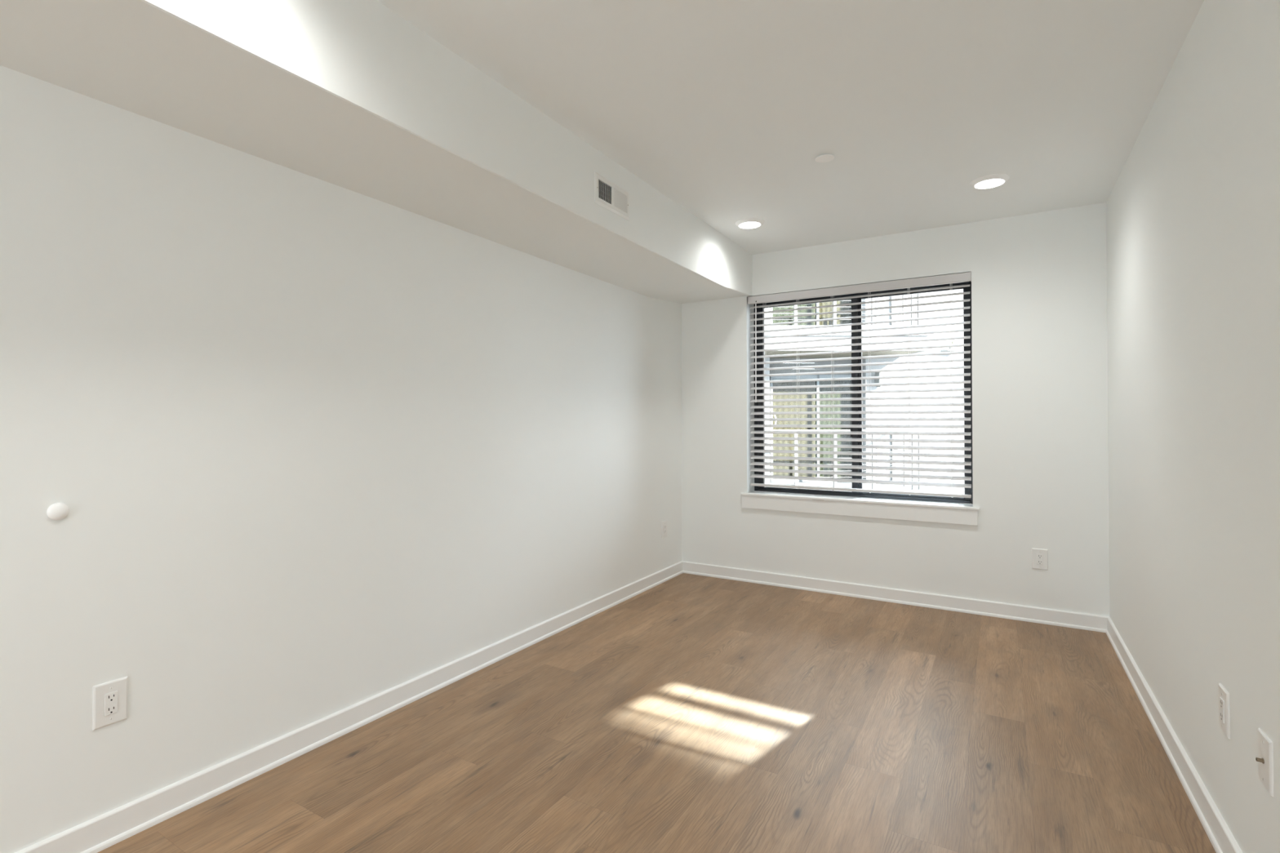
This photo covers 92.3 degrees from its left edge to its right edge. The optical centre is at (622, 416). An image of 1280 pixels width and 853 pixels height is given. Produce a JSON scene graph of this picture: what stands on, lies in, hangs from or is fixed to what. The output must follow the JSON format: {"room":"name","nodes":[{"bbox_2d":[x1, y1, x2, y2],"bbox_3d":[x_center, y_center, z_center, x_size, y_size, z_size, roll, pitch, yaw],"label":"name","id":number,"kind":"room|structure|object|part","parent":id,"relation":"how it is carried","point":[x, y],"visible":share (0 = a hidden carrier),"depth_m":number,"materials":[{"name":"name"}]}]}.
{"room":"empty bedroom","nodes":[
{"label":"empty bedroom","id":0,"kind":"room"},
{"bbox_2d":[0,65,681,852],"bbox_3d":[-1.825,0.035,1.750,0.100,2.840,9.360,0,-1,32],"label":"wall","id":1,"kind":"structure","parent":0,"point":[314,449],"depth_m":2.35,"materials":[{"name":"white paint"}]},
{"bbox_2d":[46,502,69,519],"bbox_3d":[-1.696,0.287,1.849,0.015,0.052,0.052,0,-1,32],"label":"bumper cover","id":2,"kind":"object","parent":1,"relation":"attached to","point":[57,511],"visible":1,"depth_m":1.84,"materials":[{"name":"white plastic"}]},
{"bbox_2d":[92,676,127,730],"bbox_3d":[-1.629,0.914,1.956,0.009,0.137,0.089,0,-1,31],"label":"wall outlet","id":3,"kind":"object","parent":1,"relation":"attached to","point":[109,698],"visible":1,"depth_m":1.95,"materials":[{"name":"white plastic"}]},
{"bbox_2d":[104,690,118,715],"bbox_3d":[-1.629,0.914,1.956,0.009,0.068,0.034,0,-1,32],"label":"receptacle","id":4,"kind":"object","parent":3,"relation":"attached to","point":[111,697],"depth_m":1.95,"materials":[{"name":"white plastic"}]},
{"bbox_2d":[14,560,683,852],"bbox_3d":[-1.814,1.304,1.637,0.024,0.100,9.000,0,-1,32],"label":"baseboard","id":5,"kind":"structure","parent":1,"relation":"attached to","point":[95,835],"depth_m":2.45,"materials":[{"name":"white paint"}]},
{"bbox_2d":[662,520,666,537],"bbox_3d":[0.355,0.956,5.191,0.009,0.137,0.089,0,-1,31],"label":"wall outlet","id":6,"kind":"object","parent":1,"relation":"attached to","point":[664,522],"visible":1,"depth_m":5.18,"materials":[{"name":"white plastic"}]},
{"bbox_2d":[663,524,666,533],"bbox_3d":[0.356,0.956,5.191,0.009,0.068,0.034,0,-1,32],"label":"receptacle","id":7,"kind":"object","parent":6,"relation":"attached to","point":[664,526],"depth_m":5.18,"materials":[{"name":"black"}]},
{"bbox_2d":[0,0,752,303],"bbox_3d":[-1.542,-1.193,1.494,0.664,0.390,9.000,0,-1,32],"label":"ceiling soffit","id":8,"kind":"structure","parent":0,"point":[353,95],"depth_m":2.20,"materials":[{"name":"white paint"}]},
{"bbox_2d":[594,171,628,220],"bbox_3d":[-0.052,-1.169,3.277,0.011,0.158,0.339,0,-1,32],"label":"air vent","id":9,"kind":"object","parent":8,"relation":"in","point":[607,194],"visible":1,"depth_m":3.26,"materials":[{"name":"white metal"}]},
{"bbox_2d":[97,573,1216,852],"bbox_3d":[-0.541,1.346,0.856,3.009,0.001,9.000,0,-1,32],"label":"floor","id":10,"kind":"structure","parent":0,"point":[689,713],"depth_m":2.45,"materials":[{"name":"brown wood"}]},
{"bbox_2d":[377,0,1204,254],"bbox_3d":[-0.501,-1.423,0.952,3.209,0.060,9.360,0,-1,32],"label":"ceiling","id":11,"kind":"structure","parent":0,"point":[726,108],"depth_m":2.61,"materials":[{"name":"white paint"}]},
{"bbox_2d":[735,217,764,228],"bbox_3d":[0.895,-1.351,4.324,0.200,0.020,0.200,0,-1,32],"label":"recessed light","id":12,"kind":"object","parent":11,"relation":"in","point":[748,223],"visible":1,"depth_m":4.29,"materials":[{"name":"white plastic"}]},
{"bbox_2d":[814,154,834,162],"bbox_3d":[1.068,-1.364,3.250,0.097,0.016,0.097,0,-1,32],"label":"sprinkler cover","id":13,"kind":"object","parent":11,"relation":"attached to","point":[825,157],"visible":1,"depth_m":3.24,"materials":[{"name":"white"}]},
{"bbox_2d":[969,173,1009,189],"bbox_3d":[2.134,-1.359,3.576,0.200,0.020,0.200,0,-1,32],"label":"recessed light","id":14,"kind":"object","parent":11,"relation":"in","point":[988,181],"visible":1,"depth_m":3.54,"materials":[{"name":"white plastic"}]},
{"bbox_2d":[681,202,1109,616],"bbox_3d":[1.879,0.064,4.816,3.009,2.840,0.260,0,-1,32],"label":"wall","id":15,"kind":"structure","parent":0,"point":[1039,349],"depth_m":4.28,"materials":[{"name":"white paint"}]},
{"bbox_2d":[740,280,979,525],"bbox_3d":[1.805,-0.122,4.842,1.744,1.781,0.275,0,-1,32],"label":"window","id":16,"kind":"structure","parent":15,"relation":"in","point":[943,509],"depth_m":4.80,"materials":[{"name":"black metal"}]},
{"bbox_3d":[1.529,-0.167,5.114,0.821,1.582,0.026,0,-1,32],"label":"sash","id":17,"kind":"part","parent":16,"relation":"part of","materials":[{"name":"black metal"}]},
{"bbox_2d":[747,271,971,497],"bbox_3d":[1.764,-0.211,4.756,1.635,1.597,0.082,0,-1,32],"label":"window blind","id":18,"kind":"object","parent":16,"relation":"attached to","point":[962,277],"visible":1,"depth_m":4.72,"materials":[{"name":"grey plastic"}]},
{"bbox_3d":[1.186,-0.192,5.125,0.010,1.533,0.053,0,-1,32],"label":"ladder cord","id":19,"kind":"part","parent":18,"relation":"part of","materials":[{"name":"white fabric"}]},
{"bbox_3d":[1.421,-0.193,4.981,0.010,1.533,0.053,0,-1,32],"label":"ladder cord","id":20,"kind":"part","parent":18,"relation":"part of","materials":[{"name":"white fabric"}]},
{"bbox_3d":[1.654,-0.195,4.838,0.010,1.533,0.053,0,-1,32],"label":"ladder cord","id":21,"kind":"part","parent":18,"relation":"part of","materials":[{"name":"white fabric"}]},
{"bbox_3d":[1.772,0.571,4.758,1.614,0.020,0.050,0,-1,32],"label":"rail","id":22,"kind":"part","parent":18,"relation":"part of","materials":[{"name":"grey plastic"}]},
{"bbox_3d":[1.887,-0.196,4.695,0.010,1.533,0.053,0,-1,32],"label":"ladder cord","id":23,"kind":"part","parent":18,"relation":"part of","materials":[{"name":"white fabric"}]},
{"bbox_3d":[2.123,-0.198,4.551,0.010,1.533,0.053,0,-1,32],"label":"ladder cord","id":24,"kind":"part","parent":18,"relation":"part of","materials":[{"name":"white fabric"}]},
{"bbox_3d":[2.359,-0.199,4.406,0.010,1.533,0.053,0,-1,32],"label":"ladder cord","id":25,"kind":"part","parent":18,"relation":"part of","materials":[{"name":"white fabric"}]},
{"bbox_3d":[1.787,0.652,4.806,1.744,0.019,0.204,0,-1,32],"label":"sill","id":26,"kind":"part","parent":16,"relation":"part of","materials":[{"name":"white paint"}]},
{"bbox_3d":[2.206,-0.172,4.733,0.819,1.582,0.026,0,-1,32],"label":"sash","id":27,"kind":"part","parent":16,"relation":"part of","materials":[{"name":"black metal"}]},
{"bbox_2d":[682,560,1108,632],"bbox_3d":[1.806,1.332,4.682,3.009,0.100,0.024,0,-1,32],"label":"baseboard","id":28,"kind":"structure","parent":15,"relation":"attached to","point":[1073,620],"depth_m":4.49,"materials":[{"name":"white paint"}]},
{"bbox_2d":[1031,547,1048,570],"bbox_3d":[2.781,0.954,4.096,0.089,0.137,0.009,0,-1,32],"label":"wall outlet","id":29,"kind":"object","parent":15,"relation":"attached to","point":[1039,556],"visible":1,"depth_m":4.09,"materials":[{"name":"white plastic"}]},
{"bbox_2d":[1036,553,1043,564],"bbox_3d":[2.781,0.954,4.096,0.034,0.068,0.009,0,-1,32],"label":"receptacle","id":30,"kind":"object","parent":29,"relation":"attached to","point":[1039,556],"depth_m":4.09,"materials":[{"name":"white plastic"}]},
{"bbox_2d":[1106,0,1279,852],"bbox_3d":[0.354,0.011,-0.643,0.100,2.840,11.160,0,-1,32],"label":"wall","id":31,"kind":"structure","parent":0,"point":[1193,209],"depth_m":2.04,"materials":[{"name":"white paint"}]},
{"bbox_2d":[1105,616,1242,852],"bbox_3d":[0.731,1.288,0.076,0.024,0.100,9.000,0,-1,32],"label":"baseboard","id":32,"kind":"structure","parent":31,"relation":"attached to","point":[1216,828],"depth_m":2.34,"materials":[{"name":"white paint"}]},
{"bbox_2d":[1218,683,1230,739],"bbox_3d":[1.855,0.908,1.898,0.009,0.137,0.089,0,-1,32],"label":"wall outlet","id":33,"kind":"object","parent":31,"relation":"attached to","point":[1224,695],"visible":1,"depth_m":1.88,"materials":[{"name":"white plastic"}]},
{"bbox_2d":[1219,697,1224,723],"bbox_3d":[1.855,0.908,1.898,0.009,0.068,0.034,0,-1,32],"label":"receptacle","id":34,"kind":"object","parent":33,"relation":"attached to","point":[1221,699],"depth_m":1.90,"materials":[{"name":"white plastic"}]},
{"bbox_2d":[1255,727,1273,796],"bbox_3d":[1.669,0.899,1.605,0.020,0.137,0.089,0,-1,32],"label":"cable plate","id":35,"kind":"object","parent":31,"relation":"attached to","point":[1264,759],"visible":1,"depth_m":1.59,"materials":[{"name":"white plastic"}]},
{"label":"outside","id":36,"kind":"structure","parent":0,"visible":0},
{"bbox_3d":[2.502,4.724,13.954,55.091,0.100,50.808,0,-1,32],"label":"ground","id":37,"kind":"structure","parent":36,"visible":0},
{"bbox_2d":[764,288,964,503],"bbox_3d":[2.500,-0.044,12.161,19.000,9.400,4.080,0,-1,0],"label":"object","id":38,"kind":"structure","parent":37,"relation":"on","point":[767,481],"depth_m":11.21,"materials":[{"name":"grey paint"}]},
{"bbox_2d":[772,303,814,325],"bbox_3d":[3.208,-2.600,11.686,0.873,2.200,0.015,0,-1,0],"label":"window","id":39,"kind":"structure","parent":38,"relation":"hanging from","point":[805,311],"depth_m":11.68,"materials":[{"name":"glass"}]},
{"bbox_2d":[773,381,814,476],"bbox_3d":[3.210,0.230,11.658,0.873,2.000,0.015,0,-1,0],"label":"curtain","id":40,"kind":"object","parent":38,"relation":"hanging from","point":[808,383],"depth_m":11.66,"materials":[{"name":"fabric"}]},
{"bbox_3d":[2.863,-1.978,10.180,0.048,0.966,0.040,0,-1,0],"label":"post","id":41,"kind":"part","parent":38,"relation":"part of","materials":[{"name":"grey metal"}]},
{"bbox_3d":[2.864,0.733,10.153,0.048,0.966,0.040,0,-1,0],"label":"post","id":42,"kind":"part","parent":38,"relation":"part of","materials":[{"name":"grey metal"}]},
{"bbox_3d":[3.558,-1.048,11.496,1.754,0.552,0.050,0,-1,0],"label":"siding panel","id":43,"kind":"part","parent":38,"relation":"part of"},
{"bbox_2d":[814,299,849,325],"bbox_3d":[4.005,-2.600,11.686,0.720,2.200,0.015,0,-1,0],"label":"window","id":44,"kind":"structure","parent":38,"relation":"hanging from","point":[847,307],"depth_m":11.68,"materials":[{"name":"glass"}]},
{"bbox_2d":[814,380,850,478],"bbox_3d":[4.006,0.230,11.658,0.720,2.000,0.015,0,-1,0],"label":"curtain","id":45,"kind":"object","parent":38,"relation":"hanging from","point":[833,382],"depth_m":11.66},
{"bbox_3d":[3.510,-1.979,10.180,0.048,0.966,0.040,0,-1,0],"label":"post","id":46,"kind":"part","parent":38,"relation":"part of","materials":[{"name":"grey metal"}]},
{"bbox_3d":[3.512,0.732,10.153,0.048,0.966,0.040,0,-1,0],"label":"post","id":47,"kind":"part","parent":38,"relation":"part of","materials":[{"name":"grey metal"}]},
{"bbox_3d":[-0.480,0.245,10.666,10.839,0.025,1.065,0,-1,0],"label":"railing","id":48,"kind":"part","parent":38,"relation":"part of","materials":[{"name":"grey metal"}]},
{"bbox_3d":[4.149,-1.979,10.180,0.048,0.966,0.040,0,-1,0],"label":"post","id":49,"kind":"part","parent":38,"relation":"part of","materials":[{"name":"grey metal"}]},
{"bbox_3d":[4.150,0.732,10.153,0.048,0.966,0.040,0,-1,0],"label":"post","id":50,"kind":"part","parent":38,"relation":"part of","materials":[{"name":"grey metal"}]},
{"bbox_2d":[875,372,886,387],"bbox_3d":[4.647,-0.656,11.087,0.125,0.270,0.240,0,-1,0],"label":"wall lantern","id":51,"kind":"object","parent":38,"relation":"attached to","point":[877,374],"visible":0.48,"depth_m":10.98,"materials":[{"name":"grey"}]},
{"bbox_3d":[4.913,-1.970,11.190,0.048,0.966,0.040,0,-1,0],"label":"post","id":52,"kind":"part","parent":38,"relation":"part of","materials":[{"name":"grey metal"}]},
{"bbox_3d":[4.914,0.742,11.163,0.048,0.966,0.040,0,-1,0],"label":"post","id":53,"kind":"part","parent":38,"relation":"part of","materials":[{"name":"grey metal"}]},
{"bbox_3d":[4.913,-1.974,10.720,0.048,0.966,0.040,0,-1,0],"label":"post","id":54,"kind":"part","parent":38,"relation":"part of","materials":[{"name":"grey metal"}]},
{"bbox_3d":[4.914,0.737,10.693,0.048,0.966,0.040,0,-1,0],"label":"post","id":55,"kind":"part","parent":38,"relation":"part of","materials":[{"name":"grey metal"}]},
{"bbox_3d":[4.805,-1.980,10.180,0.048,0.966,0.040,0,-1,0],"label":"post","id":56,"kind":"part","parent":38,"relation":"part of","materials":[{"name":"grey metal"}]},
{"bbox_3d":[4.806,0.732,10.153,0.048,0.966,0.040,0,-1,0],"label":"post","id":57,"kind":"part","parent":38,"relation":"part of","materials":[{"name":"grey metal"}]},
{"bbox_3d":[4.913,-1.980,10.180,0.048,0.966,0.040,0,-1,0],"label":"post","id":58,"kind":"part","parent":38,"relation":"part of","materials":[{"name":"grey metal"}]},
{"bbox_3d":[4.914,0.732,10.153,0.048,0.966,0.040,0,-1,0],"label":"post","id":59,"kind":"part","parent":38,"relation":"part of","materials":[{"name":"grey metal"}]},
{"bbox_2d":[941,339,962,351],"bbox_3d":[5.940,-1.284,11.098,0.260,0.228,0.229,0,-1,0],"label":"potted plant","id":60,"kind":"object","parent":38,"relation":"on","point":[953,348],"visible":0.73,"depth_m":11.02,"materials":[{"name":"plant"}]}
]}

